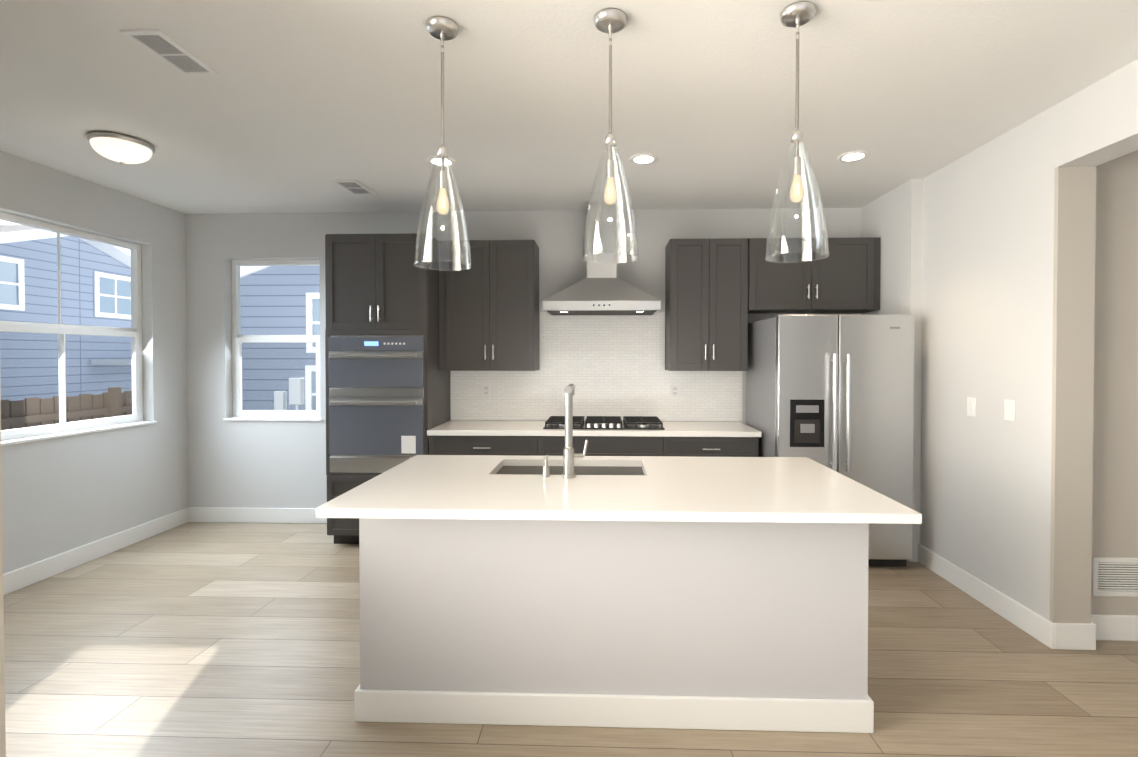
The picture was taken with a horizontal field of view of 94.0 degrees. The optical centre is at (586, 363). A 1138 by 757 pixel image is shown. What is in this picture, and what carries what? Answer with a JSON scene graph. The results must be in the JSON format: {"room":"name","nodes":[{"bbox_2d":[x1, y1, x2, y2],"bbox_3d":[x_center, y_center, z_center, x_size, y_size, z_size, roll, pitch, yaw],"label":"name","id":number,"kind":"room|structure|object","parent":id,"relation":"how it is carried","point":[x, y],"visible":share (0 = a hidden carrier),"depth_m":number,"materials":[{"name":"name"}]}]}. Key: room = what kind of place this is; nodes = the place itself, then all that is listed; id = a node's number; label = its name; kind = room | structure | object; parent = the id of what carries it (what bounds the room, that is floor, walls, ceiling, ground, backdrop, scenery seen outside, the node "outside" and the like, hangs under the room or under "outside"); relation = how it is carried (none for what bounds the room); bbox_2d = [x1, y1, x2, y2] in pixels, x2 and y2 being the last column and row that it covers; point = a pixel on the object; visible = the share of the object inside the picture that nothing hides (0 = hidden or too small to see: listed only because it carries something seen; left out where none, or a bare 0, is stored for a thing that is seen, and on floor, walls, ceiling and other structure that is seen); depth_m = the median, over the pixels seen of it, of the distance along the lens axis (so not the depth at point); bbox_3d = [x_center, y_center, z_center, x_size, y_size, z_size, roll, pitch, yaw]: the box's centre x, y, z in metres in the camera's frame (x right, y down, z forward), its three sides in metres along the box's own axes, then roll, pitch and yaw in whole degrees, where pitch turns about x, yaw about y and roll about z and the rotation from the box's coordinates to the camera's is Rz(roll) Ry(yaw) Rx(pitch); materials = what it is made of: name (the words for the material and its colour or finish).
{"room":"kitchen","nodes":[
{"label":"kitchen","id":0,"kind":"room"},
{"bbox_2d":[0,59,1137,756],"bbox_3d":[0.237,0.085,1.502,8.100,2.740,6.480,0,1,2],"label":"wall","id":1,"kind":"structure","parent":0,"point":[1008,265],"depth_m":3.44,"materials":[{"name":"white paint"}]},
{"bbox_2d":[0,211,156,445],"bbox_3d":[-3.654,-0.230,3.734,0.165,1.464,1.280,0,1,2],"label":"window","id":2,"kind":"structure","parent":1,"relation":"in","point":[62,428],"depth_m":3.82,"materials":[{"name":"white plastic"}]},
{"bbox_2d":[3,507,190,595],"bbox_3d":[-3.602,1.369,3.144,0.020,0.130,3.180,0,1,2],"label":"baseboard","id":3,"kind":"structure","parent":1,"relation":"attached to","point":[17,579],"depth_m":3.80,"materials":[{"name":"white wood"}]},
{"bbox_2d":[191,507,326,522],"bbox_3d":[-2.760,1.349,4.700,1.540,0.130,0.016,0,1,2],"label":"baseboard","id":4,"kind":"structure","parent":1,"relation":"attached to","point":[198,514],"depth_m":4.70,"materials":[{"name":"white wood"}]},
{"bbox_2d":[223,260,321,420],"bbox_3d":[-2.779,-0.211,4.751,0.882,1.436,0.165,0,1,2],"label":"window","id":5,"kind":"structure","parent":1,"relation":"in","point":[238,340],"depth_m":4.78,"materials":[{"name":"white plastic"}]},
{"bbox_2d":[439,240,538,370],"bbox_3d":[-0.807,-0.470,4.430,0.778,1.055,0.375,0,1,2],"label":"upper cabinet","id":6,"kind":"object","parent":1,"relation":"attached to","point":[489,310],"visible":0.9,"depth_m":4.28,"materials":[{"name":"grey paint"}]},
{"bbox_2d":[451,312,742,420],"bbox_3d":[0.075,0.026,4.588,2.527,0.942,0.014,0,1,2],"label":"backsplash","id":7,"kind":"structure","parent":1,"relation":"attached to","point":[609,365],"depth_m":4.58,"materials":[{"name":"tile"}]},
{"bbox_2d":[543,201,660,314],"bbox_3d":[0.123,-0.863,4.328,0.914,0.911,0.490,0,1,2],"label":"range hood","id":8,"kind":"object","parent":1,"relation":"attached to","point":[601,289],"visible":0.85,"depth_m":4.20,"materials":[{"name":"silver metal"}]},
{"bbox_2d":[665,238,747,370],"bbox_3d":[0.980,-0.470,4.372,0.616,1.055,0.375,0,1,2],"label":"upper cabinet","id":9,"kind":"object","parent":1,"relation":"attached to","point":[706,304],"visible":1,"depth_m":4.22,"materials":[{"name":"grey paint"}]},
{"bbox_2d":[748,237,880,313],"bbox_3d":[1.810,-0.711,4.341,1.033,0.572,0.375,0,1,2],"label":"upper cabinet","id":10,"kind":"object","parent":1,"relation":"attached to","point":[844,277],"visible":0.79,"depth_m":4.19,"materials":[{"name":"grey paint"}]},
{"bbox_2d":[967,397,975,416],"bbox_3d":[2.371,0.267,3.268,0.008,0.116,0.075,0,1,2],"label":"switch plate","id":11,"kind":"object","parent":1,"relation":"attached to","point":[971,406],"visible":1,"depth_m":3.26,"materials":[{"name":"white plastic"}]},
{"bbox_2d":[918,544,1062,648],"bbox_3d":[2.368,1.368,3.233,0.020,0.130,1.140,0,1,2],"label":"baseboard","id":12,"kind":"structure","parent":1,"relation":"attached to","point":[1050,634],"depth_m":3.04,"materials":[{"name":"white wood"}]},
{"bbox_2d":[1004,399,1014,420],"bbox_3d":[2.361,0.261,2.959,0.008,0.116,0.075,0,1,2],"label":"switch plate","id":13,"kind":"object","parent":1,"relation":"attached to","point":[1009,409],"visible":1,"depth_m":2.95,"materials":[{"name":"white plastic"}]},
{"bbox_2d":[1067,614,1137,646],"bbox_3d":[3.361,1.374,2.724,1.635,0.130,0.035,0,1,2],"label":"baseboard","id":14,"kind":"structure","parent":1,"relation":"attached to","point":[1067,636],"depth_m":2.74,"materials":[{"name":"white wood"}]},
{"bbox_2d":[1092,557,1137,596],"bbox_3d":[2.955,1.109,2.746,0.648,0.201,0.010,0,1,2],"label":"air vent","id":15,"kind":"object","parent":1,"relation":"in","point":[1114,576],"visible":1,"depth_m":2.75,"materials":[{"name":"white plastic"}]},
{"bbox_2d":[0,0,1137,213],"bbox_3d":[0.237,-1.335,1.483,8.100,0.100,6.480,0,1,2],"label":"ceiling","id":16,"kind":"structure","parent":0,"point":[296,106],"depth_m":2.55,"materials":[{"name":"white paint"}]},
{"bbox_2d":[86,131,154,164],"bbox_3d":[-2.735,-1.235,3.119,0.304,0.140,0.304,0,1,2],"label":"dome ceiling light","id":17,"kind":"object","parent":16,"relation":"attached to","point":[122,149],"visible":1,"depth_m":3.04,"materials":[{"name":"white glass"}]},
{"bbox_2d":[119,29,218,75],"bbox_3d":[-1.725,-1.288,2.208,0.160,0.010,0.320,0,1,2],"label":"ceiling vent","id":18,"kind":"object","parent":16,"relation":"in","point":[165,48],"visible":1,"depth_m":2.19,"materials":[{"name":"white plastic"}]},
{"bbox_2d":[332,180,375,194],"bbox_3d":[-1.733,-1.311,3.960,0.180,0.010,0.320,0,1,2],"label":"ceiling vent","id":19,"kind":"object","parent":16,"relation":"in","point":[354,187],"visible":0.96,"depth_m":3.94,"materials":[{"name":"white plastic"}]},
{"bbox_2d":[426,156,455,166],"bbox_3d":[-0.943,-1.306,3.438,0.188,0.006,0.188,0,1,2],"label":"recessed light","id":20,"kind":"object","parent":16,"relation":"in","point":[431,160],"visible":0.48,"depth_m":3.43,"materials":[{"name":"white"}]},
{"bbox_2d":[414,16,471,270],"bbox_3d":[-0.552,-0.832,2.034,0.215,0.917,0.215,0,1,2],"label":"pendant light","id":21,"kind":"object","parent":16,"relation":"hanging from","point":[442,28],"visible":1,"depth_m":2.02,"materials":[{"name":"clear glass"}]},
{"bbox_2d":[582,8,638,263],"bbox_3d":[0.089,-0.842,1.989,0.215,0.896,0.215,0,1,2],"label":"pendant light","id":22,"kind":"object","parent":16,"relation":"hanging from","point":[609,21],"visible":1,"depth_m":1.97,"materials":[{"name":"clear glass"}]},
{"bbox_2d":[629,153,657,164],"bbox_3d":[0.365,-1.306,3.395,0.188,0.006,0.188,0,1,2],"label":"recessed light","id":23,"kind":"object","parent":16,"relation":"in","point":[642,159],"visible":1,"depth_m":3.39,"materials":[{"name":"white"}]},
{"bbox_2d":[765,1,828,262],"bbox_3d":[0.775,-0.840,1.950,0.221,0.899,0.221,0,1,2],"label":"pendant light","id":24,"kind":"object","parent":16,"relation":"hanging from","point":[798,14],"visible":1,"depth_m":1.94,"materials":[{"name":"clear glass"}]},
{"bbox_2d":[837,151,869,162],"bbox_3d":[1.684,-1.305,3.352,0.188,0.006,0.188,0,1,2],"label":"recessed light","id":25,"kind":"object","parent":16,"relation":"in","point":[853,156],"visible":1,"depth_m":3.34,"materials":[{"name":"white"}]},
{"bbox_2d":[3,522,1137,756],"bbox_3d":[0.237,1.504,1.520,8.100,0.100,6.480,0,1,2],"label":"floor","id":26,"kind":"structure","parent":0,"point":[213,640],"depth_m":2.44,"materials":[{"name":"brown wood"}]},
{"bbox_2d":[325,233,449,543],"bbox_3d":[-1.601,0.211,4.324,0.792,2.415,0.657,0,1,2],"label":"tall cabinet","id":27,"kind":"object","parent":26,"relation":"on","point":[387,394],"visible":0.75,"depth_m":4.05,"materials":[{"name":"grey paint"}]},
{"bbox_2d":[429,436,538,455],"bbox_3d":[-0.781,0.981,4.336,0.840,0.876,0.597,0,1,2],"label":"base cabinet","id":28,"kind":"object","parent":26,"relation":"on","point":[438,445],"depth_m":4.04,"materials":[{"name":"grey paint"}]},
{"bbox_2d":[539,436,674,455],"bbox_3d":[0.112,0.981,4.307,1.062,0.876,0.597,0,1,2],"label":"base cabinet","id":29,"kind":"object","parent":26,"relation":"on","point":[631,436],"depth_m":4.01,"materials":[{"name":"grey paint"}]},
{"bbox_2d":[427,420,761,435],"bbox_3d":[0.055,0.523,4.288,2.512,0.040,0.627,0,1,2],"label":"countertop","id":30,"kind":"structure","parent":29,"relation":"on","point":[453,427],"depth_m":4.02,"materials":[{"name":"white stone"}]},
{"bbox_2d":[543,416,666,427],"bbox_3d":[0.138,0.477,4.296,0.929,0.052,0.490,0,1,2],"label":"cooktop","id":31,"kind":"object","parent":30,"relation":"in","point":[553,421],"depth_m":4.23,"materials":[{"name":"black metal"}]},
{"bbox_2d":[354,519,873,732],"bbox_3d":[0.106,1.002,2.503,2.062,0.880,0.810,0,1,2],"label":"kitchen island","id":32,"kind":"object","parent":26,"relation":"on","point":[569,587],"depth_m":2.11,"materials":[{"name":"grey paint"}]},
{"bbox_2d":[316,455,921,523],"bbox_3d":[0.113,0.545,2.446,2.190,0.035,1.061,0,1,2],"label":"island countertop","id":33,"kind":"structure","parent":32,"relation":"on","point":[671,489],"depth_m":2.15,"materials":[{"name":"white stone"}]},
{"bbox_2d":[540,383,587,478],"bbox_3d":[-0.096,0.315,2.554,0.212,0.423,0.253,0,1,2],"label":"faucet","id":34,"kind":"object","parent":33,"relation":"on","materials":[{"name":"silver metal"}]},
{"bbox_2d":[492,463,643,474],"bbox_3d":[-0.084,0.669,2.689,0.774,0.244,0.392,0,1,2],"label":"sink","id":35,"kind":"object","parent":33,"relation":"in","point":[505,468],"depth_m":2.79,"materials":[{"name":"grey metal"}]},
{"bbox_2d":[675,436,761,456],"bbox_3d":[0.942,0.982,4.280,0.714,0.876,0.597,0,1,2],"label":"base cabinet","id":36,"kind":"object","parent":26,"relation":"on","point":[685,446],"depth_m":3.98,"materials":[{"name":"grey paint"}]},
{"bbox_2d":[746,314,914,565],"bbox_3d":[1.795,0.541,4.031,0.924,1.763,0.914,0,1,2],"label":"refrigerator","id":37,"kind":"object","parent":26,"relation":"on","point":[835,393],"visible":0.75,"depth_m":3.64,"materials":[{"name":"grey metal"}]},
{"label":"outside","id":38,"kind":"structure","parent":0,"visible":0},
{"bbox_3d":[-4.622,1.425,15.096,70.000,0.050,60.000,0,1,2],"label":"ground","id":39,"kind":"structure","parent":38,"visible":0},
{"bbox_2d":[0,224,131,400],"bbox_3d":[-13.485,-0.592,10.207,10.600,4.110,7.300,0,1,2],"label":"house","id":40,"kind":"structure","parent":39,"relation":"on","point":[95,283],"depth_m":9.92,"materials":[{"name":"blue wood"}]},
{"bbox_2d":[1,387,131,430],"bbox_3d":[-6.059,0.915,6.156,0.110,1.200,2.850,0,1,2],"label":"fence","id":41,"kind":"object","parent":39,"relation":"on","point":[27,413],"depth_m":6.20,"materials":[{"name":"brown wood"}]},
{"bbox_2d":[240,266,319,409],"bbox_3d":[-2.780,-1.147,10.940,7.050,5.201,6.120,0,1,2],"label":"house","id":42,"kind":"structure","parent":39,"relation":"on","point":[279,300],"depth_m":8.07,"materials":[{"name":"blue wood"}]}
]}

